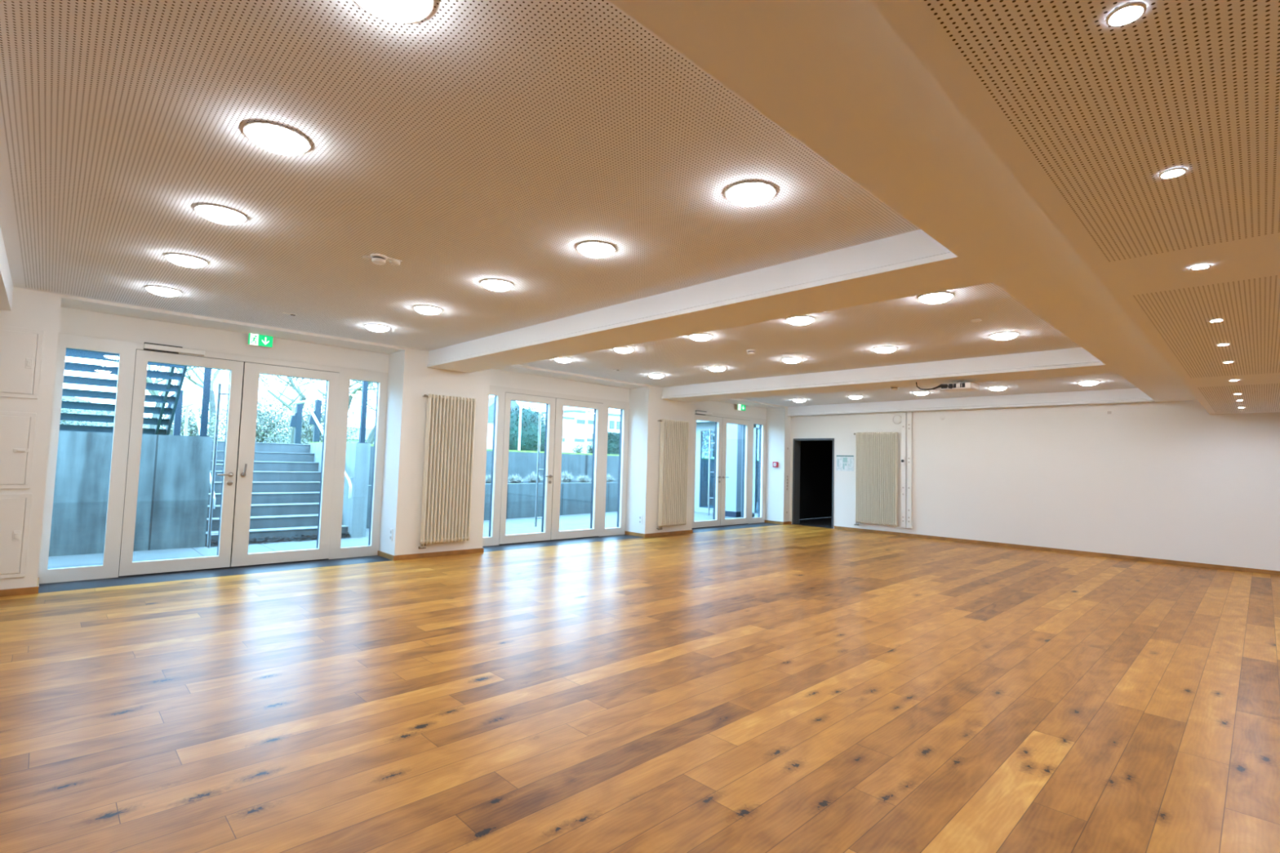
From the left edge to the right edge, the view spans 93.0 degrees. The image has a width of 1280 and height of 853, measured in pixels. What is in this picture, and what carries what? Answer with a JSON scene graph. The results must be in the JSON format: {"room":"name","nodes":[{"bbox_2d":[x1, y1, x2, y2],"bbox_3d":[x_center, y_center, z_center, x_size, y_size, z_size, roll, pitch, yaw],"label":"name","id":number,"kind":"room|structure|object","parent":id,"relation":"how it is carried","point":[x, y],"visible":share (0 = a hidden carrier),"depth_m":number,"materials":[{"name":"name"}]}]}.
{"room":"community hall","nodes":[
{"label":"community hall","id":0,"kind":"room"},
{"bbox_2d":[0,286,791,589],"bbox_3d":[-2.075,0.483,9.071,14.925,2.817,0.620,5,-5,-44],"label":"wall","id":1,"kind":"structure","parent":0,"point":[410,378],"depth_m":7.83,"materials":[{"name":"white paint"}]},
{"bbox_2d":[0,493,32,578],"bbox_3d":[-5.629,0.938,5.132,0.658,0.730,0.028,5,-5,-44],"label":"access panel","id":2,"kind":"object","parent":1,"relation":"attached to","point":[12,506],"visible":1,"depth_m":5.29,"materials":[{"name":"white paint"}]},
{"bbox_2d":[0,411,36,488],"bbox_3d":[-5.614,0.195,5.170,0.641,0.672,0.028,5,-5,-44],"label":"access panel","id":3,"kind":"object","parent":1,"relation":"attached to","point":[15,428],"visible":1,"depth_m":5.32,"materials":[{"name":"white paint"}]},
{"bbox_2d":[0,324,44,399],"bbox_3d":[-5.593,-0.574,5.216,0.641,0.620,0.028,5,-5,-44],"label":"access panel","id":4,"kind":"object","parent":1,"relation":"attached to","point":[18,345],"visible":1,"depth_m":5.34,"materials":[{"name":"white paint"}]},
{"bbox_2d":[37,332,388,583],"bbox_3d":[-4.580,0.389,6.974,3.190,2.415,0.246,5,-5,-44],"label":"door","id":5,"kind":"structure","parent":1,"relation":"in","point":[245,371],"depth_m":6.84,"materials":[{"name":"white paint"}]},
{"bbox_2d":[247,333,273,347],"bbox_3d":[-4.390,-0.999,7.023,0.244,0.136,0.022,5,-5,-44],"label":"exit sign","id":6,"kind":"object","parent":1,"relation":"attached to","point":[258,340],"visible":1,"depth_m":7.01,"materials":[{"name":"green plastic"}]},
{"bbox_2d":[389,528,392,541],"bbox_3d":[-3.163,1.376,7.714,0.011,0.152,0.080,5,-5,-44],"label":"wall socket","id":7,"kind":"object","parent":1,"relation":"attached to","point":[390,530],"visible":1,"depth_m":7.70,"materials":[{"name":"white plastic"}]},
{"bbox_2d":[0,520,790,596],"bbox_3d":[-1.956,1.766,9.051,14.625,0.060,0.512,5,-5,-44],"label":"baseboard","id":8,"kind":"structure","parent":1,"relation":"attached to","point":[29,590],"depth_m":7.93,"materials":[{"name":"brown wood"}]},
{"bbox_2d":[418,393,475,548],"bbox_3d":[-2.566,0.588,8.069,0.730,2.002,0.121,5,-5,-44],"label":"radiator","id":9,"kind":"object","parent":1,"relation":"attached to","point":[449,445],"visible":1,"depth_m":8.04,"materials":[{"name":"beige metal"}]},
{"bbox_2d":[482,385,629,546],"bbox_3d":[-1.414,0.661,10.057,3.195,2.415,0.246,5,-5,-44],"label":"door","id":10,"kind":"structure","parent":1,"relation":"in","point":[555,402],"depth_m":9.97,"materials":[{"name":"white paint"}]},
{"bbox_2d":[656,418,688,529],"bbox_3d":[0.596,0.876,11.148,0.755,1.992,0.121,5,-5,-44],"label":"radiator","id":11,"kind":"object","parent":1,"relation":"attached to","point":[673,440],"visible":1,"depth_m":11.09,"materials":[{"name":"beige metal"}]},
{"bbox_2d":[691,410,766,528],"bbox_3d":[1.764,0.935,13.152,3.175,2.415,0.246,5,-5,-44],"label":"door","id":12,"kind":"structure","parent":1,"relation":"in","point":[721,420],"depth_m":13.26,"materials":[{"name":"white paint"}]},
{"bbox_2d":[737,404,745,410],"bbox_3d":[2.249,-0.427,13.489,0.290,0.136,0.022,5,-5,-44],"label":"exit sign","id":13,"kind":"object","parent":1,"relation":"attached to","point":[740,406],"visible":1,"depth_m":13.46,"materials":[{"name":"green plastic"}]},
{"bbox_2d":[0,0,1279,416],"bbox_3d":[1.933,-0.984,5.258,15.165,0.784,12.100,5,-5,-44],"label":"ceiling","id":14,"kind":"structure","parent":0,"point":[1007,158],"depth_m":2.79,"materials":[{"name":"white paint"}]},
{"bbox_2d":[144,285,182,296],"bbox_3d":[-4.149,-1.166,5.287,0.260,0.050,0.260,5,-5,-44],"label":"ceiling light","id":15,"kind":"object","parent":14,"relation":"attached to","point":[157,290],"visible":1,"depth_m":5.22,"materials":[{"name":"white plastic"}]},
{"bbox_2d":[164,253,208,267],"bbox_3d":[-3.301,-1.194,4.420,0.260,0.050,0.260,5,-5,-44],"label":"ceiling light","id":16,"kind":"object","parent":14,"relation":"attached to","point":[182,260],"visible":1,"depth_m":4.36,"materials":[{"name":"white plastic"}]},
{"bbox_2d":[193,203,247,224],"bbox_3d":[-2.445,-1.222,3.543,0.260,0.050,0.260,5,-5,-44],"label":"ceiling light","id":17,"kind":"object","parent":14,"relation":"attached to","point":[215,213],"visible":1,"depth_m":3.49,"materials":[{"name":"white"}]},
{"bbox_2d":[242,120,311,155],"bbox_3d":[-1.597,-1.250,2.674,0.260,0.050,0.260,5,-5,-44],"label":"ceiling light","id":18,"kind":"object","parent":14,"relation":"attached to","point":[276,138],"visible":1,"depth_m":2.62,"materials":[{"name":"white plastic"}]},
{"bbox_2d":[364,324,390,332],"bbox_3d":[-2.838,-1.053,6.564,0.260,0.050,0.260,5,-5,-44],"label":"ceiling light","id":19,"kind":"object","parent":14,"relation":"attached to","point":[375,327],"visible":1,"depth_m":6.50,"materials":[{"name":"white plastic"}]},
{"bbox_2d":[362,253,401,266],"bbox_3d":[-1.814,-1.160,4.278,0.232,0.053,0.157,5,-5,-44],"label":"smoke detector","id":20,"kind":"object","parent":14,"relation":"attached to","point":[377,259],"visible":1,"depth_m":4.23,"materials":[{"name":"white plastic"}]},
{"bbox_2d":[352,0,434,22],"bbox_3d":[-0.750,-1.277,1.807,0.260,0.050,0.260,5,-5,-44],"label":"ceiling light","id":21,"kind":"object","parent":14,"relation":"attached to","point":[393,11],"visible":1,"depth_m":1.83,"materials":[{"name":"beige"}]},
{"bbox_2d":[413,305,442,315],"bbox_3d":[-1.991,-1.081,5.696,0.260,0.050,0.260,5,-5,-44],"label":"ceiling light","id":22,"kind":"object","parent":14,"relation":"attached to","point":[424,309],"visible":1,"depth_m":5.63,"materials":[{"name":"white"}]},
{"bbox_2d":[480,279,513,291],"bbox_3d":[-1.134,-1.109,4.819,0.260,0.050,0.260,5,-5,-44],"label":"ceiling light","id":23,"kind":"object","parent":14,"relation":"attached to","point":[497,285],"visible":1,"depth_m":4.75,"materials":[{"name":"white"}]},
{"bbox_2d":[554,357,573,363],"bbox_3d":[-1.048,-0.899,8.307,0.260,0.050,0.260,5,-5,-44],"label":"ceiling light","id":24,"kind":"object","parent":14,"relation":"attached to","point":[564,360],"visible":0.96,"depth_m":8.23,"materials":[{"name":"white"}]},
{"bbox_2d":[576,240,616,257],"bbox_3d":[-0.286,-1.137,3.951,0.260,0.050,0.260,5,-5,-44],"label":"ceiling light","id":25,"kind":"object","parent":14,"relation":"attached to","point":[594,249],"visible":1,"depth_m":3.89,"materials":[{"name":"white"}]},
{"bbox_2d":[613,346,634,353],"bbox_3d":[-0.200,-0.927,7.439,0.260,0.050,0.260,5,-5,-44],"label":"ceiling light","id":26,"kind":"object","parent":14,"relation":"attached to","point":[620,349],"visible":1,"depth_m":7.37,"materials":[{"name":"white"}]},
{"bbox_2d":[648,373,664,378],"bbox_3d":[0.257,-0.786,9.578,0.260,0.050,0.260,5,-5,-44],"label":"ceiling light","id":27,"kind":"object","parent":14,"relation":"attached to","point":[652,375],"visible":1,"depth_m":9.50,"materials":[{"name":"white"}]},
{"bbox_2d":[688,333,712,341],"bbox_3d":[0.656,-0.955,6.563,0.260,0.050,0.260,5,-5,-44],"label":"ceiling light","id":28,"kind":"object","parent":14,"relation":"attached to","point":[699,336],"visible":0.98,"depth_m":6.49,"materials":[{"name":"white"}]},
{"bbox_2d":[707,366,725,371],"bbox_3d":[1.105,-0.814,8.710,0.260,0.050,0.260,5,-5,-44],"label":"ceiling light","id":29,"kind":"object","parent":14,"relation":"attached to","point":[712,368],"visible":1,"depth_m":8.63,"materials":[{"name":"white"}]},
{"bbox_2d":[724,180,776,206],"bbox_3d":[0.561,-1.164,3.083,0.260,0.050,0.260,5,-5,-44],"label":"ceiling light","id":30,"kind":"object","parent":14,"relation":"attached to","point":[753,193],"visible":1,"depth_m":3.03,"materials":[{"name":"white plastic"}]},
{"bbox_2d":[746,349,755,355],"bbox_3d":[1.341,-0.890,7.319,0.112,0.053,0.112,5,-5,-44],"label":"smoke detector","id":31,"kind":"object","parent":14,"relation":"attached to","point":[751,352],"visible":1,"depth_m":7.28,"materials":[{"name":"white plastic"}]},
{"bbox_2d":[782,357,802,363],"bbox_3d":[1.961,-0.842,7.833,0.260,0.050,0.260,5,-5,-44],"label":"ceiling light","id":32,"kind":"object","parent":14,"relation":"attached to","point":[788,360],"visible":1,"depth_m":7.76,"materials":[{"name":"white"}]},
{"bbox_2d":[793,399,805,402],"bbox_3d":[3.293,-0.525,12.534,0.260,0.050,0.260,5,-5,-44],"label":"ceiling light","id":33,"kind":"object","parent":14,"relation":"attached to","point":[794,400],"visible":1,"depth_m":12.46,"materials":[{"name":"white plastic"}]},
{"bbox_2d":[786,315,814,324],"bbox_3d":[1.504,-0.982,5.694,0.260,0.050,0.260,5,-5,-44],"label":"ceiling light","id":34,"kind":"object","parent":14,"relation":"attached to","point":[798,320],"visible":0.98,"depth_m":5.63,"materials":[{"name":"white plastic"}]},
{"bbox_2d":[848,395,862,399],"bbox_3d":[4.140,-0.553,11.666,0.260,0.050,0.260,5,-5,-44],"label":"ceiling light","id":35,"kind":"object","parent":14,"relation":"attached to","point":[850,397],"visible":1,"depth_m":11.59,"materials":[{"name":"white plastic"}]},
{"bbox_2d":[872,346,897,353],"bbox_3d":[2.809,-0.870,6.965,0.260,0.050,0.260,5,-5,-44],"label":"ceiling light","id":36,"kind":"object","parent":14,"relation":"attached to","point":[885,349],"visible":1,"depth_m":6.89,"materials":[{"name":"white"}]},
{"bbox_2d":[913,391,928,395],"bbox_3d":[4.997,-0.581,10.789,0.260,0.050,0.260,5,-5,-44],"label":"ceiling light","id":37,"kind":"object","parent":14,"relation":"attached to","point":[914,393],"visible":1,"depth_m":10.71,"materials":[{"name":"white"}]},
{"bbox_2d":[917,291,954,303],"bbox_3d":[2.351,-1.010,4.827,0.260,0.050,0.260,5,-5,-44],"label":"ceiling light","id":38,"kind":"object","parent":14,"relation":"attached to","point":[935,297],"visible":0.98,"depth_m":4.76,"materials":[{"name":"white"}]},
{"bbox_2d":[915,379,979,392],"bbox_3d":[4.023,-0.525,7.953,0.396,0.128,0.678,5,-5,-44],"label":"projector","id":39,"kind":"object","parent":14,"relation":"attached to","point":[958,386],"visible":1,"depth_m":7.77,"materials":[{"name":"white plastic"}]},
{"bbox_2d":[988,386,1006,391],"bbox_3d":[5.845,-0.608,9.921,0.260,0.050,0.260,5,-5,-44],"label":"ceiling light","id":40,"kind":"object","parent":14,"relation":"attached to","point":[994,388],"visible":1,"depth_m":9.85,"materials":[{"name":"white"}]},
{"bbox_2d":[989,332,1018,340],"bbox_3d":[3.656,-0.898,6.098,0.260,0.050,0.260,5,-5,-44],"label":"ceiling light","id":41,"kind":"object","parent":14,"relation":"attached to","point":[1001,335],"visible":1,"depth_m":6.03,"materials":[{"name":"white"}]},
{"bbox_2d":[1078,381,1099,385],"bbox_3d":[6.692,-0.636,9.053,0.260,0.050,0.260,5,-5,-44],"label":"ceiling light","id":42,"kind":"object","parent":14,"relation":"attached to","point":[1083,383],"visible":1,"depth_m":8.98,"materials":[{"name":"white"}]},
{"bbox_2d":[1106,1,1146,26],"bbox_3d":[1.005,-0.852,1.256,0.066,0.006,0.066,5,-5,-44],"label":"recessed light","id":43,"kind":"object","parent":14,"relation":"in","point":[1127,13],"visible":1,"depth_m":1.25,"materials":[{"name":"white plastic"}]},
{"bbox_2d":[1159,167,1186,178],"bbox_3d":[1.672,-0.794,1.905,0.066,0.006,0.066,5,-5,-44],"label":"recessed light","id":44,"kind":"object","parent":14,"relation":"in","point":[1174,172],"visible":1,"depth_m":1.90,"materials":[{"name":"white"}]},
{"bbox_2d":[1191,264,1210,270],"bbox_3d":[2.534,-0.720,2.745,0.066,0.006,0.066,5,-5,-44],"label":"recessed light","id":45,"kind":"object","parent":14,"relation":"in","point":[1200,266],"visible":1,"depth_m":2.74,"materials":[{"name":"white"}]},
{"bbox_2d":[1208,319,1223,322],"bbox_3d":[3.481,-0.638,3.667,0.066,0.006,0.066,5,-5,-44],"label":"recessed light","id":46,"kind":"object","parent":14,"relation":"in","point":[1214,320],"visible":1,"depth_m":3.67,"materials":[{"name":"white plastic"}]},
{"bbox_2d":[0,524,1279,852],"bbox_3d":[2.048,1.778,4.737,14.945,0.250,11.320,5,-5,-44],"label":"floor","id":47,"kind":"structure","parent":0,"point":[786,688],"depth_m":3.29,"materials":[{"name":"brown wood"}]},
{"bbox_2d":[38,522,782,593],"bbox_3d":[-1.265,1.900,9.802,12.055,0.081,0.600,5,-5,-44],"label":"threshold","id":48,"kind":"object","parent":47,"relation":"on","point":[153,578],"visible":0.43,"depth_m":6.89,"materials":[{"name":"metal"}]},
{"bbox_2d":[789,400,1279,571],"bbox_3d":[7.234,0.732,10.379,0.240,3.000,12.100,5,-5,-44],"label":"wall","id":49,"kind":"structure","parent":0,"point":[1175,480],"depth_m":9.98,"materials":[{"name":"white paint"}]},
{"bbox_2d":[791,438,834,528],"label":"door","id":50,"kind":"structure","parent":49,"relation":"in","point":[813,459],"depth_m":15.57,"materials":[{"name":"black metal"}]},
{"bbox_2d":[835,454,853,471],"bbox_3d":[4.418,0.788,13.087,0.010,0.340,0.400,5,-5,-44],"label":"evacuation plan","id":51,"kind":"object","parent":49,"relation":"attached to","point":[843,463],"visible":1,"depth_m":13.09,"materials":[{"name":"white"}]},
{"bbox_2d":[853,431,897,526],"bbox_3d":[4.856,1.092,12.531,0.119,1.954,0.925,5,-5,-44],"label":"radiator","id":52,"kind":"object","parent":49,"relation":"attached to","point":[876,453],"visible":1,"depth_m":12.47,"materials":[{"name":"beige metal"}]},
{"bbox_2d":[893,414,901,424],"bbox_3d":[5.224,-0.141,12.332,0.022,0.184,0.184,5,-5,-44],"label":"wall speaker","id":53,"kind":"object","parent":49,"relation":"attached to","point":[896,419],"visible":1,"depth_m":12.32,"materials":[{"name":"white plastic"}]},
{"bbox_2d":[901,411,906,528],"bbox_3d":[5.282,0.859,12.154,0.064,2.317,0.095,5,-5,-44],"label":"cable trunking","id":54,"kind":"object","parent":49,"relation":"attached to","point":[904,414],"visible":1,"depth_m":12.13,"materials":[{"name":"white plastic"}]},
{"bbox_2d":[900,457,905,464],"bbox_3d":[5.252,0.677,12.134,0.028,0.145,0.080,5,-5,-44],"label":"thermostat","id":55,"kind":"object","parent":54,"relation":"attached to","point":[902,459],"visible":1,"depth_m":12.12,"materials":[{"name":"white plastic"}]},
{"bbox_2d":[906,411,912,528],"bbox_3d":[5.361,0.856,12.073,0.064,2.317,0.095,5,-5,-44],"label":"cable trunking","id":56,"kind":"object","parent":49,"relation":"attached to","point":[909,414],"visible":1,"depth_m":12.05,"materials":[{"name":"white plastic"}]},
{"bbox_2d":[789,521,1279,575],"bbox_3d":[7.279,2.085,10.031,0.014,0.060,11.000,5,-5,-44],"label":"baseboard","id":57,"kind":"structure","parent":49,"relation":"attached to","point":[1012,545],"depth_m":10.02,"materials":[{"name":"brown wood"}]},
{"bbox_2d":[1105,409,1113,415],"bbox_3d":[7.633,-0.224,9.870,0.015,0.090,0.100,5,-5,-44],"label":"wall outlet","id":58,"kind":"object","parent":49,"relation":"attached to","point":[1108,412],"visible":1,"depth_m":9.87,"materials":[{"name":"white plastic"}]},
{"label":"outside","id":59,"kind":"structure","parent":0,"visible":0},
{"bbox_2d":[60,395,305,444],"bbox_3d":[-63.516,-0.464,112.943,180.000,12.461,45.000,5,-5,-44],"label":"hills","id":60,"kind":"structure","parent":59,"point":[65,397],"depth_m":82.20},
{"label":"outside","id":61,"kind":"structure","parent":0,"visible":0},
{"bbox_2d":[368,445,618,484],"bbox_3d":[0.716,1.822,19.927,0.248,1.590,21.570,-1,-4,39],"label":"wall","id":62,"kind":"structure","parent":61,"point":[521,464],"depth_m":15.72,"materials":[{"name":"concrete"}]},
{"bbox_2d":[308,441,618,456],"bbox_3d":[0.380,1.113,20.335,0.924,0.235,21.647,-1,-4,39],"label":"lawn edge","id":63,"kind":"structure","parent":62,"relation":"on","point":[371,445],"depth_m":15.79,"materials":[{"name":"green plant"}]},
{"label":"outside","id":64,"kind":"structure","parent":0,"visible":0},
{"label":"ground","id":65,"kind":"structure","parent":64,"visible":0},
{"bbox_2d":[59,395,113,426],"bbox_3d":[-19.900,-0.370,19.927,2.551,1.712,4.535,-1,-4,40],"label":"shrub","id":66,"kind":"object","parent":65,"relation":"on","point":[69,422],"visible":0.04,"depth_m":20.63,"materials":[{"name":"green plant"}]},
{"bbox_2d":[59,348,187,435],"bbox_3d":[-7.978,-0.620,8.430,2.515,1.510,2.100,5,-5,-44],"label":"staircase","id":67,"kind":"structure","parent":65,"relation":"on","point":[171,375],"depth_m":8.80,"materials":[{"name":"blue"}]},
{"bbox_2d":[98,360,228,428],"bbox_3d":[-14.466,-1.433,18.592,4.380,4.044,3.393,5,-5,-44],"label":"bare tree","id":68,"kind":"object","parent":65,"relation":"on","point":[148,380],"visible":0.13,"depth_m":18.18,"materials":[{"name":"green plant"}]},
{"bbox_2d":[142,402,224,440],"bbox_3d":[-15.811,-0.068,21.111,2.289,1.518,2.456,4,-4,-38],"label":"shrub","id":69,"kind":"object","parent":65,"relation":"on","point":[193,430],"visible":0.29,"depth_m":20.94,"materials":[{"name":"green plant"}]},
{"bbox_2d":[174,366,225,439],"bbox_3d":[-19.411,-2.111,24.838,5.744,5.882,4.753,2,-3,0],"label":"bare tree","id":70,"kind":"object","parent":65,"relation":"on","point":[212,402],"visible":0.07,"depth_m":24.91,"materials":[{"name":"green plant"}]},
{"bbox_2d":[210,392,302,443],"bbox_3d":[-15.041,-0.252,23.957,3.127,2.223,2.548,5,-5,-44],"label":"shrub","id":71,"kind":"object","parent":65,"relation":"on","point":[264,419],"visible":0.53,"depth_m":23.84,"materials":[{"name":"green plant"}]},
{"bbox_2d":[258,373,322,444],"bbox_3d":[-11.281,-0.999,19.276,3.614,3.405,2.510,5,-5,-44],"label":"bare tree","id":72,"kind":"object","parent":65,"relation":"on","point":[302,397],"visible":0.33,"depth_m":18.85,"materials":[{"name":"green plant"}]},
{"bbox_2d":[288,404,302,444],"bbox_3d":[-6.981,-0.040,12.321,0.246,0.850,0.168,5,-5,-44],"label":"steel post","id":73,"kind":"object","parent":65,"relation":"on","point":[295,420],"visible":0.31,"depth_m":12.30,"materials":[{"name":"blue"}]},
{"bbox_2d":[307,400,321,442],"bbox_3d":[-6.729,-0.073,12.568,0.246,0.960,0.168,5,-5,-44],"label":"steel post","id":74,"kind":"object","parent":65,"relation":"on","point":[317,405],"visible":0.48,"depth_m":12.55,"materials":[{"name":"blue"}]},
{"bbox_2d":[274,390,359,444],"bbox_3d":[-14.505,-0.290,27.248,2.791,2.718,3.436,0,-4,27],"label":"shrub","id":75,"kind":"object","parent":65,"relation":"on","point":[307,428],"visible":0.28,"depth_m":26.86,"materials":[{"name":"green plant"}]},
{"bbox_2d":[301,378,377,408],"bbox_3d":[-9.170,-1.033,19.557,3.106,3.654,3.987,5,-5,-44],"label":"bare tree","id":76,"kind":"object","parent":65,"relation":"on","point":[355,390],"visible":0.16,"depth_m":19.35,"materials":[{"name":"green plant"}]},
{"bbox_2d":[306,426,373,444],"bbox_3d":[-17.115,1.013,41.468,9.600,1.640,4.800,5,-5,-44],"label":"building","id":77,"kind":"structure","parent":65,"relation":"on","point":[368,430],"depth_m":38.45,"materials":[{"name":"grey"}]},
{"bbox_2d":[351,383,377,444],"bbox_3d":[-9.979,-0.905,24.802,4.670,4.009,3.046,1,-4,17],"label":"bare tree","id":78,"kind":"object","parent":65,"relation":"on","point":[371,437],"visible":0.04,"depth_m":23.50,"materials":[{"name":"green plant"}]},
{"bbox_2d":[486,396,519,448],"bbox_3d":[-14.409,0.093,56.722,6.200,5.440,6.400,5,-5,-44],"label":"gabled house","id":79,"kind":"structure","parent":65,"relation":"on","point":[491,400],"depth_m":53.68,"materials":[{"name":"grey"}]},
{"bbox_2d":[517,401,522,450],"bbox_3d":[-3.445,-2.211,17.871,0.140,6.040,0.140,5,-5,-44],"label":"flagpole","id":80,"kind":"object","parent":65,"relation":"on","point":[520,408],"visible":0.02,"depth_m":17.71,"materials":[{"name":"white metal"}]},
{"bbox_2d":[508,404,545,451],"bbox_3d":[-3.917,0.389,20.273,1.903,2.251,1.803,5,-5,-44],"label":"hedge","id":81,"kind":"object","parent":65,"relation":"on","point":[530,419],"visible":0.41,"depth_m":19.65,"materials":[{"name":"green plant"}]},
{"bbox_2d":[572,442,583,453],"bbox_3d":[-2.298,0.869,22.660,0.480,0.542,0.463,2,-3,-4],"label":"shrub","id":82,"kind":"object","parent":65,"relation":"on","point":[577,450],"visible":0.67,"depth_m":22.61,"materials":[{"name":"green plant"}]},
{"bbox_2d":[537,409,620,453],"bbox_3d":[-5.000,0.834,47.712,9.200,3.420,8.200,5,-5,-44],"label":"building","id":83,"kind":"structure","parent":65,"relation":"on","point":[574,420],"depth_m":42.91,"materials":[{"name":"grey"}]},
{"bbox_2d":[584,408,587,453],"bbox_3d":[-1.668,-2.058,19.602,0.140,6.040,0.140,5,-5,-44],"label":"flagpole","id":84,"kind":"object","parent":65,"relation":"on","point":[586,412],"visible":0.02,"depth_m":19.44,"materials":[{"name":"white metal"}]},
{"bbox_2d":[583,442,592,453],"bbox_3d":[-1.851,0.887,23.102,0.599,0.584,0.529,5,-5,-44],"label":"shrub","id":85,"kind":"object","parent":65,"relation":"on","point":[590,448],"visible":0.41,"depth_m":23.00,"materials":[{"name":"green plant"}]},
{"bbox_2d":[591,431,619,454],"bbox_3d":[-1.002,0.701,22.760,1.312,1.012,1.141,5,-5,-44],"label":"hedge","id":86,"kind":"object","parent":65,"relation":"on","point":[613,439],"visible":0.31,"depth_m":22.17,"materials":[{"name":"green plant"}]},
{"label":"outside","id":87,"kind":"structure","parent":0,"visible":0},
{"bbox_2d":[47,511,829,568],"bbox_3d":[-2.495,2.105,14.152,34.000,0.001,7.450,5,-5,-44],"label":"patio","id":88,"kind":"structure","parent":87,"point":[571,522],"depth_m":8.92,"materials":[{"name":"grey concrete"}]},
{"bbox_2d":[48,431,212,556],"bbox_3d":[-9.527,0.743,6.734,7.445,1.600,2.500,5,-5,-44],"label":"wall","id":89,"kind":"structure","parent":88,"relation":"on","point":[173,486],"depth_m":7.94,"materials":[{"name":"concrete"}]},
{"bbox_2d":[166,390,183,435],"bbox_3d":[-7.715,-0.210,10.072,0.227,0.800,0.144,5,-5,-44],"label":"steel post","id":90,"kind":"object","parent":89,"relation":"on","point":[178,414],"visible":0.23,"depth_m":10.07,"materials":[{"name":"blue metal"}]},
{"bbox_2d":[183,402,215,508],"bbox_3d":[-7.116,0.386,9.729,0.129,1.644,2.948,5,-5,-44],"label":"handrail","id":91,"kind":"object","parent":89,"relation":"attached to","point":[193,404],"visible":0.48,"depth_m":10.20,"materials":[{"name":"grey metal"}]},
{"bbox_2d":[197,368,211,436],"bbox_3d":[-6.091,-0.805,8.559,0.120,1.900,0.120,5,-5,-44],"label":"steel post","id":92,"kind":"object","parent":89,"relation":"on","point":[207,372],"visible":0.53,"depth_m":8.50,"materials":[{"name":"blue"}]},
{"bbox_2d":[204,440,347,545],"bbox_3d":[-6.284,1.016,10.108,1.921,1.520,2.534,5,-5,-44],"label":"stairs","id":93,"kind":"structure","parent":88,"relation":"on","point":[286,482],"depth_m":10.03,"materials":[{"name":"grey concrete"}]},
{"bbox_2d":[204,532,350,546],"bbox_3d":[-5.320,1.677,9.068,1.943,0.082,0.260,5,-5,-44],"label":"fallen leaves","id":94,"kind":"object","parent":88,"relation":"on","point":[308,536],"visible":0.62,"depth_m":9.08,"materials":[{"name":"brown plant"}]},
{"bbox_2d":[309,443,370,537],"bbox_3d":[-5.385,1.098,10.725,0.230,1.600,2.460,5,-5,-44],"label":"wall","id":95,"kind":"structure","parent":88,"relation":"on","point":[357,455],"depth_m":9.87,"materials":[{"name":"concrete"}]},
{"bbox_2d":[292,400,352,498],"bbox_3d":[-5.685,0.329,10.862,0.165,1.694,3.428,5,-5,-44],"label":"handrail","id":96,"kind":"object","parent":95,"relation":"attached to","point":[305,402],"visible":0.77,"depth_m":10.93,"materials":[{"name":"grey metal"}]},
{"bbox_2d":[356,381,368,443],"bbox_3d":[-4.553,-0.672,10.056,0.120,1.900,0.120,5,-5,-44],"label":"steel post","id":97,"kind":"object","parent":95,"relation":"on","point":[365,384],"visible":0.56,"depth_m":10.00,"materials":[{"name":"blue"}]},
{"bbox_2d":[366,482,617,528],"bbox_3d":[1.491,2.163,19.101,0.199,0.855,21.564,-1,-4,39],"label":"wall","id":98,"kind":"structure","parent":88,"relation":"on","point":[575,497],"depth_m":14.23,"materials":[{"name":"concrete"}]},
{"bbox_3d":[1.105,2.004,19.511,21.400,0.400,3.381,5,-5,-44],"label":"soil","id":99,"kind":"object","parent":98,"relation":"in","visible":0},
{"bbox_2d":[485,473,491,484],"bbox_3d":[-3.315,1.188,13.697,0.582,0.309,0.707,5,-5,-44],"label":"grass tuft","id":100,"kind":"object","parent":99,"relation":"on","point":[488,480],"visible":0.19,"depth_m":13.65,"materials":[{"name":"plant"}]},
{"bbox_2d":[507,473,524,483],"bbox_3d":[-2.903,1.232,14.189,0.582,0.302,0.758,5,-5,-44],"label":"grass tuft","id":101,"kind":"object","parent":99,"relation":"on","point":[513,480],"visible":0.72,"depth_m":14.13,"materials":[{"name":"plant"}]},
{"bbox_2d":[524,471,543,483],"bbox_3d":[-2.564,1.236,14.702,0.581,0.375,0.737,5,-5,-44],"label":"grass tuft","id":102,"kind":"object","parent":99,"relation":"on","point":[532,478],"visible":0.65,"depth_m":14.59,"materials":[{"name":"plant"}]},
{"bbox_2d":[560,470,574,483],"bbox_3d":[-1.889,1.292,15.469,0.581,0.392,0.654,5,-5,-44],"label":"grass tuft","id":103,"kind":"object","parent":99,"relation":"on","point":[564,478],"visible":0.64,"depth_m":15.38,"materials":[{"name":"plant"}]},
{"bbox_2d":[574,473,591,482],"bbox_3d":[-1.480,1.379,15.974,0.582,0.302,0.756,5,-5,-44],"label":"grass tuft","id":104,"kind":"object","parent":99,"relation":"on","point":[582,479],"visible":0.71,"depth_m":15.90,"materials":[{"name":"plant"}]},
{"bbox_2d":[606,472,616,482],"bbox_3d":[-0.932,1.416,16.701,0.581,0.345,0.740,5,-5,-44],"label":"grass tuft","id":105,"kind":"object","parent":99,"relation":"on","point":[609,479],"visible":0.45,"depth_m":16.60,"materials":[{"name":"plant"}]},
{"bbox_2d":[694,420,759,517],"bbox_3d":[3.402,1.072,17.329,3.670,2.770,3.190,5,-5,-44],"label":"annex","id":106,"kind":"object","parent":88,"relation":"on","point":[735,433],"visible":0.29,"depth_m":15.83,"materials":[{"name":"grey paint"}]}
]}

